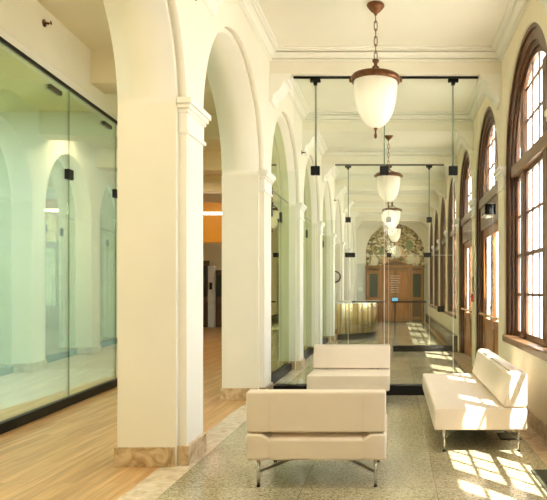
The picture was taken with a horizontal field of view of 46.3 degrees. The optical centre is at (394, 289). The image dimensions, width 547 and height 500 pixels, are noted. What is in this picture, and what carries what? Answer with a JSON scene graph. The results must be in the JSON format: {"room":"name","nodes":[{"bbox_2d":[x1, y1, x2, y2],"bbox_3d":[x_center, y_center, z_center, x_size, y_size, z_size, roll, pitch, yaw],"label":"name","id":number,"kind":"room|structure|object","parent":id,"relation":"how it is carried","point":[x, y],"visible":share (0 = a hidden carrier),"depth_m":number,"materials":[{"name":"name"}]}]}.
{"room":"building lobby","nodes":[
{"label":"building lobby","id":0,"kind":"room"},
{"bbox_2d":[0,369,43,409],"bbox_3d":[-6.950,1.450,3.730,4.700,0.100,14.660,0,0,0],"label":"floor","id":1,"kind":"structure","parent":0,"point":[17,386],"depth_m":9.00,"materials":[{"name":"white wood"}]},
{"bbox_2d":[0,112,46,368],"bbox_3d":[-6.652,-0.880,11.060,4.896,4.560,0.120,0,0,0],"label":"wall","id":2,"kind":"structure","parent":0,"point":[23,267],"depth_m":11.00,"materials":[{"name":"white paint"}]},
{"bbox_2d":[0,0,116,114],"bbox_3d":[-3.928,-2.877,6.195,0.141,0.645,9.625,0,0,-4],"label":"wall header","id":3,"kind":"structure","parent":0,"point":[54,44],"depth_m":7.10,"materials":[{"name":"beige paint"}]},
{"bbox_2d":[42,19,51,26],"bbox_3d":[-3.868,-2.970,6.903,0.078,0.084,0.084,0,0,-4],"label":"sprinkler","id":4,"kind":"object","parent":3,"relation":"attached to","point":[44,22],"visible":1,"depth_m":6.89,"materials":[{"name":"brown metal"}]},
{"bbox_2d":[0,28,116,119],"bbox_3d":[-3.930,-2.510,6.195,0.136,0.090,9.625,0,0,-4],"label":"trim","id":5,"kind":"structure","parent":3,"relation":"attached to","point":[3,34],"depth_m":6.93,"materials":[{"name":"white paint"}]},
{"bbox_2d":[0,0,221,174],"bbox_3d":[-5.740,-3.225,10.000,7.120,0.150,27.200,0,0,0],"label":"ceiling","id":6,"kind":"structure","parent":0,"point":[87,20],"depth_m":8.02,"materials":[{"name":"beige paint"}]},
{"bbox_2d":[91,50,211,93],"bbox_3d":[-3.245,-2.940,8.375,2.110,0.440,0.450,0,0,0],"label":"ceiling beam","id":7,"kind":"structure","parent":6,"relation":"attached to","point":[103,71],"depth_m":8.15,"materials":[{"name":"beige paint"}]},
{"bbox_2d":[204,114,219,143],"bbox_3d":[-3.245,-2.940,11.325,2.110,0.440,0.450,0,0,0],"label":"ceiling beam","id":8,"kind":"structure","parent":6,"relation":"attached to","point":[211,131],"depth_m":11.10,"materials":[{"name":"beige paint"}]},
{"bbox_2d":[203,151,221,173],"bbox_3d":[-5.595,-2.940,14.285,6.810,0.440,0.450,0,0,0],"label":"ceiling beam","id":9,"kind":"structure","parent":6,"relation":"attached to","point":[212,163],"depth_m":14.06,"materials":[{"name":"beige paint"}]},
{"bbox_2d":[203,175,221,192],"bbox_3d":[-5.595,-2.940,17.245,6.810,0.440,0.450,0,0,0],"label":"ceiling beam","id":10,"kind":"structure","parent":6,"relation":"attached to","point":[211,183],"depth_m":17.02,"materials":[{"name":"beige paint"}]},
{"bbox_2d":[203,193,221,202],"bbox_3d":[-5.595,-2.940,20.225,6.810,0.440,0.450,0,0,0],"label":"ceiling beam","id":11,"kind":"structure","parent":6,"relation":"attached to","point":[207,197],"depth_m":20.00,"materials":[{"name":"beige paint"}]},
{"bbox_2d":[0,327,335,499],"bbox_3d":[-5.577,1.450,9.950,7.445,0.100,27.100,0,0,0],"label":"floor","id":12,"kind":"structure","parent":0,"point":[67,453],"depth_m":5.51,"materials":[{"name":"brown wood"}]},
{"bbox_2d":[0,36,116,434],"bbox_3d":[-3.868,-0.532,6.199,0.082,3.865,9.625,0,0,-4],"label":"glass wall","id":13,"kind":"structure","parent":12,"relation":"on","point":[77,140],"depth_m":7.70,"materials":[{"name":"green glass"}]},
{"bbox_2d":[271,122,291,383],"bbox_3d":[-1.855,-0.632,9.620,0.110,4.064,2.418,0,0,0],"label":"glass screen","id":14,"kind":"object","parent":12,"relation":"on","point":[280,365],"visible":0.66,"depth_m":9.95,"materials":[{"name":"green glass"}]},
{"bbox_2d":[303,166,313,359],"bbox_3d":[-1.855,-0.632,12.580,0.110,4.064,2.418,0,0,0],"label":"glass screen","id":15,"kind":"object","parent":12,"relation":"on","point":[308,350],"visible":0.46,"depth_m":13.14,"materials":[{"name":"green glass"}]},
{"bbox_2d":[322,198,327,343],"bbox_3d":[-1.855,-0.632,15.540,0.110,4.064,2.418,0,0,0],"label":"glass screen","id":16,"kind":"object","parent":12,"relation":"on","point":[324,338],"visible":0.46,"depth_m":16.30,"materials":[{"name":"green glass"}]},
{"bbox_2d":[203,203,221,242],"bbox_3d":[-5.500,-1.960,18.175,4.200,1.160,0.350,0,0,0],"label":"wall","id":17,"kind":"structure","parent":0,"point":[212,224],"depth_m":18.00,"materials":[{"name":"orange paint"}]},
{"bbox_2d":[203,212,221,214],"bbox_3d":[-5.500,-2.220,17.992,4.040,0.090,0.034,0,0,0],"label":"light strip","id":18,"kind":"object","parent":17,"relation":"attached to","point":[204,213],"visible":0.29,"depth_m":17.97,"materials":[{"name":"white plastic"}]},
{"bbox_2d":[203,243,221,326],"bbox_3d":[-5.750,-0.900,23.500,7.100,4.600,0.200,0,0,0],"label":"wall","id":19,"kind":"structure","parent":0,"point":[212,252],"depth_m":23.40,"materials":[{"name":"beige paint"}]},
{"bbox_2d":[203,261,208,326],"bbox_3d":[-7.375,0.150,23.343,0.750,2.500,0.115,0,0,0],"label":"door","id":20,"kind":"structure","parent":19,"relation":"in","point":[205,263],"depth_m":23.34,"materials":[{"name":"brown wood"}]},
{"bbox_2d":[208,266,214,326],"bbox_3d":[-6.890,0.250,23.300,0.220,2.300,0.200,0,0,0],"label":"trim","id":21,"kind":"structure","parent":19,"relation":"attached to","point":[211,269],"depth_m":23.20,"materials":[{"name":"grey metal"}]},
{"bbox_2d":[216,270,221,326],"bbox_3d":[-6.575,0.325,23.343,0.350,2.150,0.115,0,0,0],"label":"door","id":22,"kind":"structure","parent":19,"relation":"in","point":[218,272],"depth_m":23.32,"materials":[{"name":"brown wood"}]},
{"bbox_2d":[103,0,352,466],"bbox_3d":[-1.968,-0.975,11.700,0.464,4.750,30.600,0,0,0],"label":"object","id":23,"kind":"structure","parent":0,"point":[141,33],"depth_m":4.92,"materials":[{"name":"beige paint"}]},
{"bbox_2d":[114,433,206,466],"bbox_3d":[-1.933,1.323,5.180,0.575,0.155,0.574,0,0,0],"label":"baseboard","id":24,"kind":"structure","parent":23,"relation":"attached to","point":[123,456],"depth_m":4.89,"materials":[{"name":"stone"}]},
{"bbox_2d":[220,382,272,399],"bbox_3d":[-1.933,1.323,8.140,0.575,0.155,0.574,0,0,0],"label":"baseboard","id":25,"kind":"structure","parent":23,"relation":"attached to","point":[225,393],"depth_m":7.85,"materials":[{"name":"stone"}]},
{"bbox_2d":[289,358,304,369],"bbox_3d":[-1.933,1.323,11.100,0.575,0.155,0.574,0,0,0],"label":"baseboard","id":26,"kind":"structure","parent":23,"relation":"attached to","point":[300,364],"depth_m":10.86,"materials":[{"name":"stone"}]},
{"bbox_2d":[326,335,335,341],"bbox_3d":[-1.933,1.323,17.020,0.575,0.155,0.574,0,0,0],"label":"baseboard","id":27,"kind":"structure","parent":23,"relation":"attached to","point":[333,338],"depth_m":16.78,"materials":[{"name":"stone"}]},
{"bbox_2d":[335,271,340,282],"bbox_3d":[-1.905,-0.420,19.691,0.390,0.390,0.045,0,0,0],"label":"wall clock","id":28,"kind":"object","parent":23,"relation":"attached to","point":[337,274],"visible":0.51,"depth_m":19.70,"materials":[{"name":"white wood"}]},
{"bbox_2d":[167,0,356,445],"bbox_3d":[-1.702,-0.975,11.700,0.065,4.750,30.600,0,0,0],"label":"wall","id":29,"kind":"structure","parent":0,"point":[194,28],"depth_m":5.87,"materials":[{"name":"beige paint"}]},
{"bbox_2d":[177,97,210,145],"bbox_3d":[-1.673,-1.393,5.180,0.117,0.275,0.542,0,0,0],"label":"trim","id":30,"kind":"structure","parent":29,"relation":"attached to","point":[193,118],"depth_m":5.04,"materials":[{"name":"white paint"}]},
{"bbox_2d":[202,0,223,15],"bbox_3d":[-1.525,-2.691,5.480,0.290,0.378,0.380,0,0,0],"label":"trim","id":31,"kind":"structure","parent":29,"relation":"attached to","point":[212,5],"depth_m":5.56,"materials":[{"name":"white paint"}]},
{"bbox_2d":[259,170,275,196],"bbox_3d":[-1.673,-1.393,8.140,0.117,0.275,0.542,0,0,0],"label":"trim","id":32,"kind":"structure","parent":29,"relation":"attached to","point":[266,177],"depth_m":7.96,"materials":[{"name":"white paint"}]},
{"bbox_2d":[269,73,295,109],"bbox_3d":[-1.525,-2.691,8.430,0.290,0.378,0.380,0,0,0],"label":"trim","id":33,"kind":"structure","parent":29,"relation":"attached to","point":[280,84],"depth_m":8.24,"materials":[{"name":"white paint"}]},
{"bbox_2d":[296,202,306,220],"bbox_3d":[-1.673,-1.393,11.100,0.117,0.275,0.542,0,0,0],"label":"trim","id":34,"kind":"structure","parent":29,"relation":"attached to","point":[301,207],"depth_m":10.88,"materials":[{"name":"white paint"}]},
{"bbox_2d":[303,131,320,155],"bbox_3d":[-1.525,-2.691,11.380,0.290,0.378,0.380,0,0,0],"label":"trim","id":35,"kind":"structure","parent":29,"relation":"attached to","point":[308,136],"depth_m":11.19,"materials":[{"name":"white paint"}]},
{"bbox_2d":[317,221,324,235],"bbox_3d":[-1.673,-1.393,14.060,0.117,0.275,0.542,0,0,0],"label":"trim","id":36,"kind":"structure","parent":29,"relation":"attached to","point":[320,224],"depth_m":13.84,"materials":[{"name":"white paint"}]},
{"bbox_2d":[322,164,335,182],"bbox_3d":[-1.525,-2.691,14.330,0.290,0.378,0.380,0,0,0],"label":"trim","id":37,"kind":"structure","parent":29,"relation":"attached to","point":[327,169],"depth_m":14.14,"materials":[{"name":"white paint"}]},
{"bbox_2d":[331,233,336,244],"bbox_3d":[-1.673,-1.393,17.020,0.117,0.275,0.542,0,0,0],"label":"trim","id":38,"kind":"structure","parent":29,"relation":"attached to","point":[333,235],"depth_m":16.80,"materials":[{"name":"white paint"}]},
{"bbox_2d":[334,186,345,199],"bbox_3d":[-1.525,-2.691,17.280,0.290,0.378,0.380,0,0,0],"label":"trim","id":39,"kind":"structure","parent":29,"relation":"attached to","point":[338,190],"depth_m":17.09,"materials":[{"name":"white paint"}]},
{"bbox_2d":[341,242,345,250],"bbox_3d":[-1.673,-1.393,19.980,0.117,0.275,0.542,0,0,0],"label":"trim","id":40,"kind":"structure","parent":29,"relation":"attached to","point":[343,244],"depth_m":19.76,"materials":[{"name":"white paint"}]},
{"bbox_2d":[343,201,352,213],"bbox_3d":[-1.525,-2.691,20.230,0.290,0.378,0.380,0,0,0],"label":"trim","id":41,"kind":"structure","parent":29,"relation":"attached to","point":[345,203],"depth_m":20.04,"materials":[{"name":"white paint"}]},
{"bbox_2d":[350,212,357,222],"bbox_3d":[-1.525,-2.691,23.180,0.290,0.378,0.380,0,0,0],"label":"trim","id":42,"kind":"structure","parent":29,"relation":"attached to","point":[353,215],"depth_m":22.99,"materials":[{"name":"white paint"}]},
{"bbox_2d":[355,221,361,230],"bbox_3d":[-1.525,-2.691,26.130,0.290,0.378,0.380,0,0,0],"label":"trim","id":43,"kind":"structure","parent":29,"relation":"attached to","point":[357,223],"depth_m":25.94,"materials":[{"name":"white paint"}]},
{"bbox_2d":[236,0,529,60],"bbox_3d":[-0.125,-3.124,6.955,3.090,0.152,2.630,0,0,0],"label":"trim","id":44,"kind":"structure","parent":29,"relation":"attached to","point":[251,9],"depth_m":8.14,"materials":[{"name":"white paint"}]},
{"bbox_2d":[287,82,485,121],"bbox_3d":[-0.125,-3.124,9.905,3.090,0.152,2.630,0,0,0],"label":"trim","id":45,"kind":"structure","parent":29,"relation":"attached to","point":[295,94],"depth_m":11.12,"materials":[{"name":"white paint"}]},
{"bbox_2d":[317,135,461,156],"bbox_3d":[-0.125,-3.124,12.855,3.090,0.152,2.630,0,0,0],"label":"trim","id":46,"kind":"structure","parent":29,"relation":"attached to","point":[324,151],"depth_m":14.09,"materials":[{"name":"white paint"}]},
{"bbox_2d":[331,167,448,179],"bbox_3d":[-0.125,-3.124,15.805,3.090,0.152,2.630,0,0,0],"label":"trim","id":47,"kind":"structure","parent":29,"relation":"attached to","point":[336,175],"depth_m":17.07,"materials":[{"name":"white paint"}]},
{"bbox_2d":[342,188,438,195],"bbox_3d":[-0.125,-3.124,18.755,3.090,0.152,2.630,0,0,0],"label":"trim","id":48,"kind":"structure","parent":29,"relation":"attached to","point":[345,192],"depth_m":20.01,"materials":[{"name":"white paint"}]},
{"bbox_2d":[350,203,432,207],"bbox_3d":[-0.125,-3.124,21.705,3.090,0.152,2.630,0,0,0],"label":"trim","id":49,"kind":"structure","parent":29,"relation":"attached to","point":[354,205],"depth_m":22.94,"materials":[{"name":"white paint"}]},
{"bbox_2d":[356,213,427,216],"bbox_3d":[-0.125,-3.124,24.655,3.090,0.152,2.630,0,0,0],"label":"trim","id":50,"kind":"structure","parent":29,"relation":"attached to","point":[359,214],"depth_m":25.91,"materials":[{"name":"white paint"}]},
{"bbox_2d":[117,322,546,499],"bbox_3d":[-0.128,1.450,11.700,3.455,0.100,30.600,0,0,0],"label":"floor","id":51,"kind":"structure","parent":0,"point":[474,464],"depth_m":4.95,"materials":[{"name":"stone"}]},
{"bbox_2d":[246,389,386,486],"bbox_3d":[-0.556,1.056,4.750,0.985,0.688,0.780,0,0,0],"label":"sofa","id":52,"kind":"object","parent":51,"relation":"on","point":[286,425],"visible":1,"depth_m":4.36,"materials":[{"name":"beige leather"}]},
{"bbox_2d":[307,344,389,390],"bbox_3d":[-0.556,1.056,7.740,0.985,0.688,0.780,0,0,0],"label":"sofa","id":53,"kind":"object","parent":51,"relation":"on","point":[349,366],"visible":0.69,"depth_m":7.93,"materials":[{"name":"beige leather"}]},
{"bbox_2d":[336,301,377,339],"bbox_3d":[-1.070,0.868,18.521,1.140,1.065,2.438,0,0,0],"label":"reception desk","id":54,"kind":"object","parent":51,"relation":"on","point":[354,320],"visible":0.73,"depth_m":17.70,"materials":[{"name":"gold metal"}]},
{"bbox_2d":[336,301,351,303],"bbox_3d":[-1.070,0.357,18.521,1.140,0.045,2.438,0,0,0],"label":"countertop","id":55,"kind":"structure","parent":54,"relation":"on","point":[340,302],"depth_m":17.43,"materials":[{"name":"white stone"}]},
{"bbox_2d":[273,76,477,394],"bbox_3d":[-0.105,-0.740,8.365,3.026,4.280,0.250,0,0,0],"label":"glass wall","id":56,"kind":"structure","parent":51,"relation":"on","point":[395,389],"depth_m":8.35,"materials":[{"name":"black metal"}]},
{"bbox_2d":[335,164,452,351],"bbox_3d":[-0.142,-0.740,14.215,2.952,4.280,0.250,0,0,0],"label":"glass wall","id":57,"kind":"structure","parent":51,"relation":"on","point":[396,348],"depth_m":14.19,"materials":[{"name":"black metal"}]},
{"bbox_2d":[392,298,397,323],"bbox_3d":[0.000,0.859,25.600,0.320,1.083,0.320,0,0,0],"label":"tablet stand","id":58,"kind":"object","parent":51,"relation":"on","point":[393,299],"visible":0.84,"depth_m":25.59,"materials":[{"name":"black metal"}]},
{"bbox_2d":[423,349,526,451],"bbox_3d":[0.735,1.056,6.420,0.800,0.688,2.220,0,0,0],"label":"bench","id":59,"kind":"object","parent":51,"relation":"on","point":[493,396],"visible":1,"depth_m":5.50,"materials":[{"name":"beige leather"}]},
{"bbox_2d":[496,432,521,439],"bbox_3d":[1.090,1.396,5.930,0.200,0.008,0.260,0,0,0],"label":"floor vent","id":60,"kind":"object","parent":51,"relation":"in","point":[502,435],"visible":0.79,"depth_m":5.90,"materials":[{"name":"black metal"}]},
{"bbox_2d":[531,470,546,491],"bbox_3d":[1.230,1.396,4.105,0.360,0.008,1.410,0,0,0],"label":"floor mat","id":61,"kind":"object","parent":51,"relation":"on","point":[541,475],"visible":1,"depth_m":4.63,"materials":[{"name":"grey"}]},
{"bbox_2d":[257,0,509,202],"bbox_3d":[-0.045,-3.275,11.700,3.290,0.150,30.600,0,0,0],"label":"ceiling","id":62,"kind":"structure","parent":0,"point":[291,22],"depth_m":7.83,"materials":[{"name":"paint"}]},
{"bbox_2d":[349,1,401,138],"bbox_3d":[-0.217,-2.450,6.950,0.594,1.500,0.556,0,0,0],"label":"pendant lamp","id":63,"kind":"object","parent":62,"relation":"hanging from","point":[375,88],"visible":1,"depth_m":6.79,"materials":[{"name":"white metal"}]},
{"bbox_2d":[270,61,500,81],"bbox_3d":[-0.125,-3.040,8.430,3.090,0.320,0.320,0,0,0],"label":"ceiling beam","id":64,"kind":"structure","parent":62,"relation":"attached to","point":[296,68],"depth_m":8.27,"materials":[{"name":"beige paint"}]},
{"bbox_2d":[303,122,472,134],"bbox_3d":[-0.125,-3.040,11.380,3.090,0.320,0.320,0,0,0],"label":"ceiling beam","id":65,"kind":"structure","parent":62,"relation":"attached to","point":[324,128],"depth_m":11.22,"materials":[{"name":"beige paint"}]},
{"bbox_2d":[374,135,402,207],"bbox_3d":[-0.135,-2.450,12.800,0.594,1.500,0.556,0,0,0],"label":"pendant lamp","id":66,"kind":"object","parent":62,"relation":"hanging from","point":[388,186],"visible":0.91,"depth_m":12.64,"materials":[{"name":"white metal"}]},
{"bbox_2d":[322,157,456,166],"bbox_3d":[-0.125,-3.040,14.330,3.090,0.320,0.320,0,0,0],"label":"ceiling beam","id":67,"kind":"structure","parent":62,"relation":"attached to","point":[325,160],"depth_m":14.17,"materials":[{"name":"beige paint"}]},
{"bbox_2d":[335,180,445,187],"bbox_3d":[-0.125,-3.040,17.280,3.090,0.320,0.320,0,0,0],"label":"ceiling beam","id":68,"kind":"structure","parent":62,"relation":"attached to","point":[352,183],"depth_m":17.12,"materials":[{"name":"beige paint"}]},
{"bbox_2d":[343,196,438,201],"bbox_3d":[-0.125,-3.040,20.230,3.090,0.320,0.320,0,0,0],"label":"ceiling beam","id":69,"kind":"structure","parent":62,"relation":"attached to","point":[345,198],"depth_m":20.07,"materials":[{"name":"beige paint"}]},
{"bbox_2d":[355,217,426,221],"bbox_3d":[-0.125,-3.040,26.130,3.090,0.320,0.320,0,0,0],"label":"ceiling beam","id":70,"kind":"structure","parent":62,"relation":"attached to","point":[363,219],"depth_m":25.97,"materials":[{"name":"beige paint"}]},
{"bbox_2d":[350,208,432,212],"bbox_3d":[-0.125,-3.040,23.180,3.090,0.320,0.320,0,0,0],"label":"ceiling beam","id":71,"kind":"structure","parent":62,"relation":"attached to","point":[359,210],"depth_m":23.02,"materials":[{"name":"beige paint"}]},
{"bbox_2d":[382,201,401,231],"bbox_3d":[-0.085,-2.450,18.300,0.594,1.500,0.556,0,0,0],"label":"pendant lamp","id":72,"kind":"object","parent":62,"relation":"hanging from","point":[394,213],"visible":0.66,"depth_m":18.13,"materials":[{"name":"white glass"}]},
{"bbox_2d":[387,226,401,244],"bbox_3d":[-0.020,-2.450,23.600,0.594,1.500,0.556,0,0,0],"label":"pendant lamp","id":73,"kind":"object","parent":62,"relation":"hanging from","point":[394,236],"visible":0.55,"depth_m":23.43,"materials":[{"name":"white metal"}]},
{"bbox_2d":[357,222,427,263],"bbox_3d":[-0.068,-0.925,27.100,3.335,4.850,0.200,0,0,0],"label":"wall","id":74,"kind":"structure","parent":0,"point":[365,230],"depth_m":27.00,"materials":[{"name":"beige paint"}]},
{"bbox_2d":[357,264,365,300],"bbox_3d":[-1.470,0.125,26.980,0.400,2.550,0.040,0,0,0],"label":"trim","id":75,"kind":"structure","parent":74,"relation":"attached to","point":[361,270],"depth_m":26.96,"materials":[{"name":"beige paint"}]},
{"bbox_2d":[365,259,424,321],"bbox_3d":[0.000,0.031,26.865,2.600,2.738,0.200,0,0,0],"label":"door","id":76,"kind":"structure","parent":74,"relation":"in","point":[395,278],"depth_m":26.82,"materials":[{"name":"brown wood"}]},
{"bbox_2d":[366,224,423,264],"bbox_3d":[0.000,-1.885,26.981,2.540,1.970,0.036,0,0,0],"label":"mural","id":77,"kind":"object","parent":74,"relation":"attached to","point":[409,249],"visible":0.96,"depth_m":26.97,"materials":[{"name":"multicoloured paint"}]},
{"bbox_2d":[424,264,427,321],"bbox_3d":[1.345,0.125,26.980,0.150,2.550,0.040,0,0,0],"label":"trim","id":78,"kind":"structure","parent":74,"relation":"attached to","point":[426,265],"depth_m":26.96,"materials":[{"name":"beige paint"}]},
{"bbox_2d":[428,0,546,423],"bbox_3d":[1.510,-0.975,11.700,0.180,4.750,30.600,0,0,0],"label":"wall","id":79,"kind":"structure","parent":0,"point":[535,368],"depth_m":8.19,"materials":[{"name":"paint"}]},
{"bbox_2d":[422,221,428,230],"bbox_3d":[1.275,-2.691,26.130,0.290,0.378,0.380,0,0,0],"label":"trim","id":80,"kind":"structure","parent":79,"relation":"attached to","point":[425,223],"depth_m":25.94,"materials":[{"name":"white paint"}]},
{"bbox_2d":[425,212,432,223],"bbox_3d":[1.275,-2.691,23.180,0.290,0.378,0.380,0,0,0],"label":"trim","id":81,"kind":"structure","parent":79,"relation":"attached to","point":[426,213],"depth_m":22.99,"materials":[{"name":"white paint"}]},
{"bbox_2d":[429,223,432,307],"bbox_3d":[1.498,-1.091,24.425,0.205,3.513,2.496,0,0,0],"label":"window","id":82,"kind":"structure","parent":79,"relation":"in","point":[431,227],"depth_m":25.47,"materials":[{"name":"brown wood"}]},
{"bbox_2d":[430,201,438,213],"bbox_3d":[1.275,-2.691,20.230,0.290,0.378,0.380,0,0,0],"label":"trim","id":83,"kind":"structure","parent":79,"relation":"attached to","point":[435,204],"depth_m":20.04,"materials":[{"name":"white paint"}]},
{"bbox_2d":[433,211,437,309],"bbox_3d":[1.498,-1.091,21.495,0.205,3.513,2.496,0,0,0],"label":"window","id":84,"kind":"structure","parent":79,"relation":"in","point":[436,215],"depth_m":22.53,"materials":[{"name":"brown wood"}]},
{"bbox_2d":[435,186,445,200],"bbox_3d":[1.275,-2.691,17.280,0.290,0.378,0.380,0,0,0],"label":"trim","id":85,"kind":"structure","parent":79,"relation":"attached to","point":[441,189],"depth_m":17.09,"materials":[{"name":"white paint"}]},
{"bbox_2d":[425,314,457,351],"bbox_3d":[1.371,1.220,20.510,0.101,0.360,12.880,0,0,0],"label":"baseboard","id":86,"kind":"structure","parent":79,"relation":"attached to","point":[445,334],"depth_m":16.88,"materials":[{"name":"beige stone"}]},
{"bbox_2d":[440,198,445,313],"bbox_3d":[1.498,-1.091,18.565,0.205,3.513,2.496,0,0,0],"label":"window","id":87,"kind":"structure","parent":79,"relation":"in","point":[443,215],"depth_m":19.56,"materials":[{"name":"brown wood"}]},
{"bbox_2d":[443,230,447,242],"bbox_3d":[1.407,-1.470,17.100,0.105,0.300,0.495,0,0,0],"label":"trim","id":88,"kind":"structure","parent":79,"relation":"attached to","point":[445,232],"depth_m":16.88,"materials":[{"name":"white paint"}]},
{"bbox_2d":[443,164,456,182],"bbox_3d":[1.275,-2.691,14.330,0.290,0.378,0.380,0,0,0],"label":"trim","id":89,"kind":"structure","parent":79,"relation":"attached to","point":[446,166],"depth_m":14.21,"materials":[{"name":"white paint"}]},
{"bbox_2d":[446,178,455,318],"bbox_3d":[1.498,-1.091,15.635,0.205,3.513,2.496,0,0,0],"label":"window","id":90,"kind":"structure","parent":79,"relation":"in","point":[451,311],"depth_m":16.52,"materials":[{"name":"brown wood"}]},
{"bbox_2d":[453,218,458,232],"bbox_3d":[1.407,-1.470,14.170,0.105,0.300,0.495,0,0,0],"label":"trim","id":91,"kind":"structure","parent":79,"relation":"attached to","point":[456,220],"depth_m":14.01,"materials":[{"name":"white paint"}]},
{"bbox_2d":[456,131,473,155],"bbox_3d":[1.275,-2.691,11.380,0.290,0.378,0.380,0,0,0],"label":"trim","id":92,"kind":"structure","parent":79,"relation":"attached to","point":[466,138],"depth_m":11.19,"materials":[{"name":"white paint"}]},
{"bbox_2d":[459,150,471,359],"bbox_3d":[1.518,-0.724,12.705,0.164,4.248,2.496,0,0,0],"label":"door","id":93,"kind":"structure","parent":79,"relation":"in","point":[465,221],"depth_m":13.46,"materials":[{"name":"brown wood"}]},
{"bbox_2d":[469,294,473,301],"bbox_3d":[1.390,0.140,11.270,0.064,0.140,0.120,0,0,0],"label":"fire alarm","id":94,"kind":"object","parent":79,"relation":"attached to","point":[471,298],"visible":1,"depth_m":11.21,"materials":[{"name":"red plastic"}]},
{"bbox_2d":[468,199,476,218],"bbox_3d":[1.407,-1.470,11.240,0.105,0.300,0.495,0,0,0],"label":"trim","id":95,"kind":"structure","parent":79,"relation":"attached to","point":[472,203],"depth_m":11.11,"materials":[{"name":"white paint"}]},
{"bbox_2d":[472,277,473,291],"bbox_3d":[1.407,-0.100,11.240,0.030,0.280,0.100,0,0,0],"label":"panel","id":96,"kind":"object","parent":79,"relation":"attached to","point":[472,277],"visible":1,"depth_m":11.20,"materials":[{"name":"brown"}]},
{"bbox_2d":[476,106,497,354],"bbox_3d":[1.518,-0.724,9.775,0.164,4.248,2.496,0,0,0],"label":"door","id":97,"kind":"structure","parent":79,"relation":"in","point":[486,329],"depth_m":10.38,"materials":[{"name":"brown wood"}]},
{"bbox_2d":[481,204,495,217],"bbox_3d":[1.342,-1.135,8.910,0.160,0.170,0.340,0,0,0],"label":"wall lamp","id":98,"kind":"object","parent":79,"relation":"attached to","point":[488,210],"visible":1,"depth_m":8.75,"materials":[{"name":"black metal"}]},
{"bbox_2d":[476,73,501,109],"bbox_3d":[1.275,-2.691,8.430,0.290,0.378,0.380,0,0,0],"label":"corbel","id":99,"kind":"structure","parent":79,"relation":"attached to","point":[490,83],"depth_m":8.24,"materials":[{"name":"white paint"}]},
{"bbox_2d":[493,165,505,193],"bbox_3d":[1.407,-1.470,8.310,0.105,0.300,0.495,0,0,0],"label":"trim","id":100,"kind":"structure","parent":79,"relation":"attached to","point":[499,174],"depth_m":8.14,"materials":[{"name":"white paint"}]},
{"bbox_2d":[455,52,545,200],"bbox_3d":[1.925,-3.445,11.000,0.690,0.210,38.000,0,0,0],"label":"roof eave","id":101,"kind":"object","parent":79,"relation":"attached to","point":[542,54],"depth_m":9.56,"materials":[{"name":"white"}]},
{"bbox_2d":[502,22,546,361],"bbox_3d":[1.498,-1.091,6.845,0.205,3.513,2.496,0,0,0],"label":"window","id":102,"kind":"structure","parent":79,"relation":"in","point":[521,160],"depth_m":7.28,"materials":[{"name":"brown wood"}]},
{"bbox_2d":[525,406,546,441],"bbox_3d":[1.408,1.325,2.455,0.026,0.150,12.110,0,0,0],"label":"baseboard","id":103,"kind":"structure","parent":79,"relation":"attached to","point":[533,420],"depth_m":6.08,"materials":[{"name":"stone"}]},
{"bbox_2d":[538,0,546,14],"bbox_3d":[1.275,-2.691,5.480,0.290,0.378,0.380,0,0,0],"label":"trim","id":104,"kind":"structure","parent":79,"relation":"attached to","point":[544,2],"depth_m":5.63,"materials":[{"name":"white paint"}]},
{"label":"outside","id":105,"kind":"structure","parent":0,"visible":0},
{"bbox_2d":[467,307,541,336],"bbox_3d":[20.800,1.700,15.000,38.400,0.100,90.000,0,0,0],"label":"ground","id":106,"kind":"structure","parent":105,"point":[488,308],"depth_m":34.68,"materials":[{"name":"white"}]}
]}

